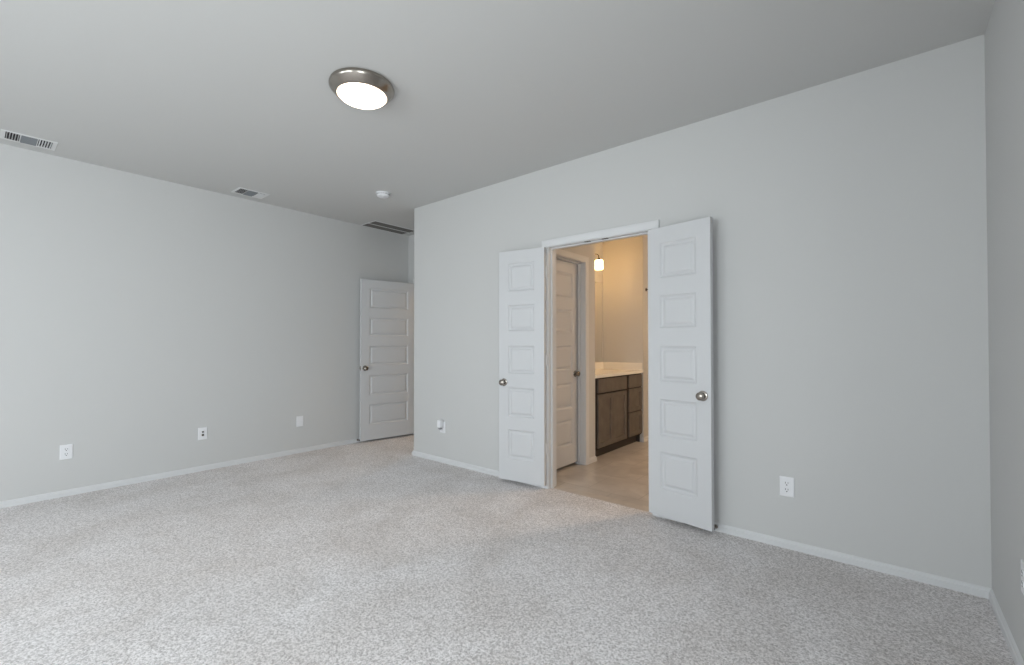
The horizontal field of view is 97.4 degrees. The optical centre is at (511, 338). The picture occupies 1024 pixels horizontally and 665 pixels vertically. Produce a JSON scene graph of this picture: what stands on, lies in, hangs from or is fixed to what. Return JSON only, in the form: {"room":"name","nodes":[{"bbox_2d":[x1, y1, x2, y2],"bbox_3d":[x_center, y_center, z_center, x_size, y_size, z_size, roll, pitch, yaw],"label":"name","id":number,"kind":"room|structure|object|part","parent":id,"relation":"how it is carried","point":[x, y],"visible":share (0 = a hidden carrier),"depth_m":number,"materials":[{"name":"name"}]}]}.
{"room":"empty bedroom","nodes":[
{"label":"empty bedroom","id":0,"kind":"room"},
{"bbox_2d":[0,143,408,500],"bbox_3d":[-3.086,-0.088,4.362,0.115,2.740,8.715,-1,-1,40],"label":"wall","id":1,"kind":"structure","parent":0,"point":[139,314],"depth_m":4.10,"materials":[{"name":"grey paint"}]},
{"bbox_2d":[60,444,72,459],"bbox_3d":[-3.599,0.912,3.633,0.008,0.118,0.076,-1,-1,40],"label":"power outlet","id":2,"kind":"object","parent":1,"relation":"attached to","point":[66,451],"visible":1,"depth_m":3.63,"materials":[{"name":"white plastic"}]},
{"bbox_2d":[0,438,361,508],"bbox_3d":[-3.590,1.246,3.636,0.013,0.056,6.748,-1,-1,40],"label":"baseboard","id":3,"kind":"structure","parent":1,"relation":"attached to","point":[41,497],"depth_m":4.08,"materials":[{"name":"white paint"}]},
{"bbox_2d":[198,427,206,439],"bbox_3d":[-2.995,0.916,4.358,0.013,0.118,0.076,-1,-1,40],"label":"cable plate","id":4,"kind":"object","parent":1,"relation":"attached to","point":[202,432],"visible":1,"depth_m":4.36,"materials":[{"name":"white plastic"}]},
{"bbox_2d":[296,416,302,426],"bbox_3d":[-2.395,0.930,5.085,0.008,0.118,0.076,-1,-1,40],"label":"blank plate","id":5,"kind":"object","parent":1,"relation":"attached to","point":[299,418],"visible":1,"depth_m":5.08,"materials":[{"name":"white plastic"}]},
{"bbox_2d":[359,279,413,440],"bbox_3d":[-1.604,0.261,5.854,0.782,2.022,0.145,1,-1,-42],"label":"door","id":6,"kind":"structure","parent":1,"relation":"in","point":[386,368],"depth_m":5.82,"materials":[{"name":"grey paint"}]},
{"bbox_2d":[408,235,413,283],"bbox_3d":[-0.991,-0.069,5.955,1.076,2.740,0.115,-1,-1,40],"label":"wall","id":7,"kind":"structure","parent":0,"point":[411,238],"depth_m":6.23,"materials":[{"name":"grey paint"}]},
{"bbox_2d":[0,0,994,235],"bbox_3d":[-0.447,-1.533,3.175,5.716,0.120,10.230,-1,-1,40],"label":"ceiling","id":8,"kind":"structure","parent":0,"point":[219,96],"depth_m":2.55,"materials":[{"name":"grey paint"}]},
{"bbox_2d":[0,129,57,150],"bbox_3d":[-3.571,-1.466,3.326,0.213,0.008,0.283,-1,-1,40],"label":"ceiling vent","id":9,"kind":"object","parent":8,"relation":"in","point":[4,134],"visible":1,"depth_m":3.31,"materials":[{"name":"white metal"}]},
{"bbox_2d":[231,187,269,198],"bbox_3d":[-2.609,-1.452,4.490,0.213,0.008,0.283,-1,-1,40],"label":"ceiling vent","id":10,"kind":"object","parent":8,"relation":"in","point":[239,190],"visible":1,"depth_m":4.48,"materials":[{"name":"white metal"}]},
{"bbox_2d":[328,67,394,109],"bbox_3d":[-0.874,-1.430,2.625,0.366,0.099,0.366,-1,-1,40],"label":"ceiling light","id":11,"kind":"object","parent":8,"relation":"attached to","point":[361,88],"visible":1,"depth_m":2.54,"materials":[{"name":"white glass"}]},
{"bbox_2d":[376,191,389,198],"bbox_3d":[-1.288,-1.435,4.493,0.142,0.044,0.142,-1,-1,40],"label":"smoke detector","id":12,"kind":"object","parent":8,"relation":"attached to","point":[381,194],"visible":1,"depth_m":4.45,"materials":[{"name":"white plastic"}]},
{"bbox_2d":[361,221,413,234],"bbox_3d":[-1.587,-1.437,5.828,0.324,0.008,0.642,-1,-1,40],"label":"ceiling vent","id":13,"kind":"object","parent":8,"relation":"in","point":[379,225],"visible":0.88,"depth_m":5.79,"materials":[{"name":"grey metal"}]},
{"bbox_2d":[0,434,1014,664],"bbox_3d":[-0.446,1.323,3.140,5.716,0.126,10.230,-1,-1,40],"label":"floor","id":14,"kind":"structure","parent":0,"point":[369,552],"depth_m":2.31,"materials":[{"name":"carpet"}]},
{"bbox_2d":[595,373,641,456],"bbox_3d":[1.051,0.860,5.383,0.553,0.868,1.198,-1,-1,40],"label":"vanity cabinet","id":15,"kind":"object","parent":14,"relation":"on","point":[618,399],"visible":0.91,"depth_m":5.16,"materials":[{"name":"brown wood"}]},
{"bbox_3d":[1.023,0.885,4.930,0.018,0.570,0.343,-1,-1,40],"label":"cabinet door","id":16,"kind":"part","parent":15,"relation":"part of","materials":[{"name":"brown wood"}]},
{"bbox_3d":[1.133,0.511,5.067,0.018,0.147,0.688,-1,-1,40],"label":"drawer","id":17,"kind":"part","parent":15,"relation":"part of","materials":[{"name":"brown wood"}]},
{"bbox_2d":[595,362,642,377],"bbox_3d":[1.052,0.362,5.389,0.560,0.126,1.200,-1,-1,40],"label":"countertop","id":18,"kind":"structure","parent":15,"relation":"on","point":[602,369],"depth_m":5.71,"materials":[{"name":"white stone"}]},
{"bbox_3d":[1.243,0.888,5.195,0.018,0.570,0.343,-1,-1,40],"label":"cabinet door","id":19,"kind":"part","parent":15,"relation":"part of","materials":[{"name":"brown wood"}]},
{"bbox_3d":[1.510,1.036,5.515,0.018,0.282,0.364,-1,-1,40],"label":"drawer","id":20,"kind":"part","parent":15,"relation":"part of","materials":[{"name":"brown wood"}]},
{"bbox_3d":[1.510,0.743,5.519,0.018,0.275,0.364,-1,-1,40],"label":"drawer","id":21,"kind":"part","parent":15,"relation":"part of","materials":[{"name":"brown wood"}]},
{"bbox_3d":[1.510,0.517,5.521,0.018,0.147,0.364,-1,-1,40],"label":"drawer","id":22,"kind":"part","parent":15,"relation":"part of","materials":[{"name":"brown wood"}]},
{"bbox_2d":[595,242,602,361],"bbox_3d":[0.520,-0.077,5.285,0.115,2.740,2.280,-1,-1,40],"label":"wall","id":23,"kind":"structure","parent":0,"point":[598,246],"depth_m":6.01,"materials":[{"name":"grey paint"}]},
{"bbox_2d":[595,282,601,361],"bbox_3d":[0.838,-0.229,5.575,0.005,1.050,1.147,-1,-1,40],"label":"wall mirror","id":24,"kind":"object","parent":23,"relation":"attached to","point":[598,286],"visible":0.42,"depth_m":5.94,"materials":[{"name":"white mirror"}]},
{"bbox_2d":[595,254,602,269],"bbox_3d":[0.913,-0.986,5.522,0.200,0.217,0.580,-1,-1,40],"label":"vanity light","id":25,"kind":"object","parent":23,"relation":"attached to","point":[598,263],"visible":0.27,"depth_m":5.63,"materials":[{"name":"white glass"}]},
{"bbox_3d":[1.096,-0.933,5.665,0.102,0.114,0.102,-1,-1,40],"label":"lamp shade","id":26,"kind":"part","parent":25,"relation":"part of","materials":[{"name":"white glass"}]},
{"bbox_2d":[562,235,647,457],"bbox_3d":[1.294,-0.073,5.686,0.566,2.740,3.885,-1,-1,40],"label":"wall","id":27,"kind":"structure","parent":0,"point":[625,261],"depth_m":5.77,"materials":[{"name":"grey paint"}]},
{"bbox_2d":[556,259,579,468],"bbox_3d":[0.466,0.238,4.366,0.090,2.030,0.686,-1,-1,40],"label":"door","id":28,"kind":"structure","parent":27,"relation":"in","point":[567,373],"depth_m":4.48,"materials":[{"name":"grey paint"}]},
{"bbox_2d":[556,249,588,464],"bbox_3d":[0.486,0.218,4.356,0.132,2.127,0.806,-1,-1,40],"label":"door frame","id":29,"kind":"structure","parent":27,"relation":"attached to","point":[582,262],"depth_m":4.60,"materials":[{"name":"white paint"}]},
{"bbox_2d":[589,456,596,463],"bbox_3d":[0.827,1.257,4.692,0.043,0.056,0.165,-1,-1,40],"label":"baseboard","id":30,"kind":"structure","parent":27,"relation":"attached to","point":[594,458],"depth_m":4.68,"materials":[{"name":"white paint"}]},
{"bbox_2d":[595,362,603,369],"bbox_3d":[0.843,0.347,5.562,0.018,0.092,1.200,-1,-1,40],"label":"backsplash","id":31,"kind":"structure","parent":27,"relation":"attached to","point":[598,365],"depth_m":5.92,"materials":[{"name":"white stone"}]},
{"bbox_2d":[642,436,648,441],"bbox_3d":[2.198,1.277,6.318,0.031,0.056,1.733,-1,-1,40],"label":"baseboard","id":32,"kind":"structure","parent":27,"relation":"attached to","point":[644,439],"depth_m":5.67,"materials":[{"name":"white paint"}]},
{"bbox_2d":[414,34,991,587],"bbox_3d":[0.881,-0.095,3.916,4.410,2.740,0.863,-1,-1,40],"label":"wall","id":33,"kind":"structure","parent":0,"point":[848,213],"depth_m":2.61,"materials":[{"name":"grey paint"}]},
{"bbox_2d":[440,421,444,432],"bbox_3d":[-0.722,0.913,4.667,0.076,0.118,0.008,-1,-1,40],"label":"power outlet","id":34,"kind":"object","parent":33,"relation":"attached to","point":[442,430],"visible":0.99,"depth_m":4.65,"materials":[{"name":"white plastic"}]},
{"bbox_2d":[437,420,442,429],"bbox_3d":[-0.743,0.884,4.647,0.048,0.098,0.050,-1,-1,40],"label":"plug","id":35,"kind":"object","parent":34,"relation":"attached to","point":[439,422],"visible":1,"depth_m":4.63,"materials":[{"name":"white plastic"}]},
{"bbox_2d":[412,450,541,487],"bbox_3d":[-0.184,1.258,4.700,1.774,0.056,0.761,-1,-1,40],"label":"baseboard","id":36,"kind":"structure","parent":33,"relation":"attached to","point":[414,453],"depth_m":4.49,"materials":[{"name":"white paint"}]},
{"bbox_2d":[499,247,547,485],"bbox_3d":[0.091,0.231,3.906,0.459,2.010,0.145,0,-1,30],"label":"door","id":37,"kind":"structure","parent":33,"relation":"in","point":[523,447],"depth_m":3.89,"materials":[{"name":"grey paint"}]},
{"bbox_2d":[542,220,659,516],"bbox_3d":[0.697,0.213,3.579,1.030,2.119,0.150,-1,-1,40],"label":"door frame","id":38,"kind":"structure","parent":33,"relation":"attached to","point":[640,229],"depth_m":3.83,"materials":[{"name":"white paint"}]},
{"bbox_3d":[0.739,0.213,3.630,1.030,2.118,0.018,-1,-1,40],"label":"casing","id":39,"kind":"part","parent":38,"relation":"part of","materials":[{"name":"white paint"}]},
{"bbox_2d":[554,485,648,511],"bbox_3d":[0.720,1.332,3.593,0.946,0.119,0.123,-1,-1,40],"label":"trim","id":40,"kind":"structure","parent":33,"relation":"attached to","point":[571,490],"depth_m":3.59,"materials":[{"name":"tile"}]},
{"bbox_2d":[648,217,713,531],"bbox_3d":[1.127,0.222,3.047,0.145,2.004,0.462,1,-1,-41],"label":"door","id":41,"kind":"structure","parent":33,"relation":"in","point":[680,255],"depth_m":3.01,"materials":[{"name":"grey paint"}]},
{"bbox_3d":[1.210,0.367,2.881,0.055,0.054,0.054,1,-1,-41],"label":"knob","id":42,"kind":"part","parent":41,"relation":"part of","materials":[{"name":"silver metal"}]},
{"bbox_2d":[780,476,793,497],"bbox_3d":[1.650,0.887,2.701,0.076,0.118,0.008,-1,-1,40],"label":"power outlet","id":43,"kind":"object","parent":33,"relation":"attached to","point":[786,483],"visible":1,"depth_m":2.70,"materials":[{"name":"white plastic"}]},
{"bbox_2d":[660,516,991,598],"bbox_3d":[1.676,1.232,2.672,1.620,0.056,0.013,-1,-1,40],"label":"baseboard","id":44,"kind":"structure","parent":33,"relation":"attached to","point":[956,585],"depth_m":2.46,"materials":[{"name":"white paint"}]},
{"bbox_2d":[984,0,1023,660],"bbox_3d":[0.433,-0.145,-0.170,0.115,2.740,6.230,-1,-1,40],"label":"wall","id":45,"kind":"structure","parent":0,"point":[1004,33],"depth_m":1.84,"materials":[{"name":"grey paint"}]},
{"bbox_2d":[988,589,1023,664],"bbox_3d":[0.384,1.198,-0.145,0.013,0.056,6.000,-1,-1,40],"label":"baseboard","id":46,"kind":"structure","parent":45,"relation":"attached to","point":[1017,658],"depth_m":1.87,"materials":[{"name":"white paint"}]},
{"bbox_2d":[1021,559,1023,594],"bbox_3d":[1.860,0.873,1.636,0.008,0.118,0.076,-1,-1,40],"label":"power outlet","id":47,"kind":"object","parent":45,"relation":"attached to","point":[1022,561],"visible":1,"depth_m":1.64,"materials":[{"name":"white plastic"}]}
]}

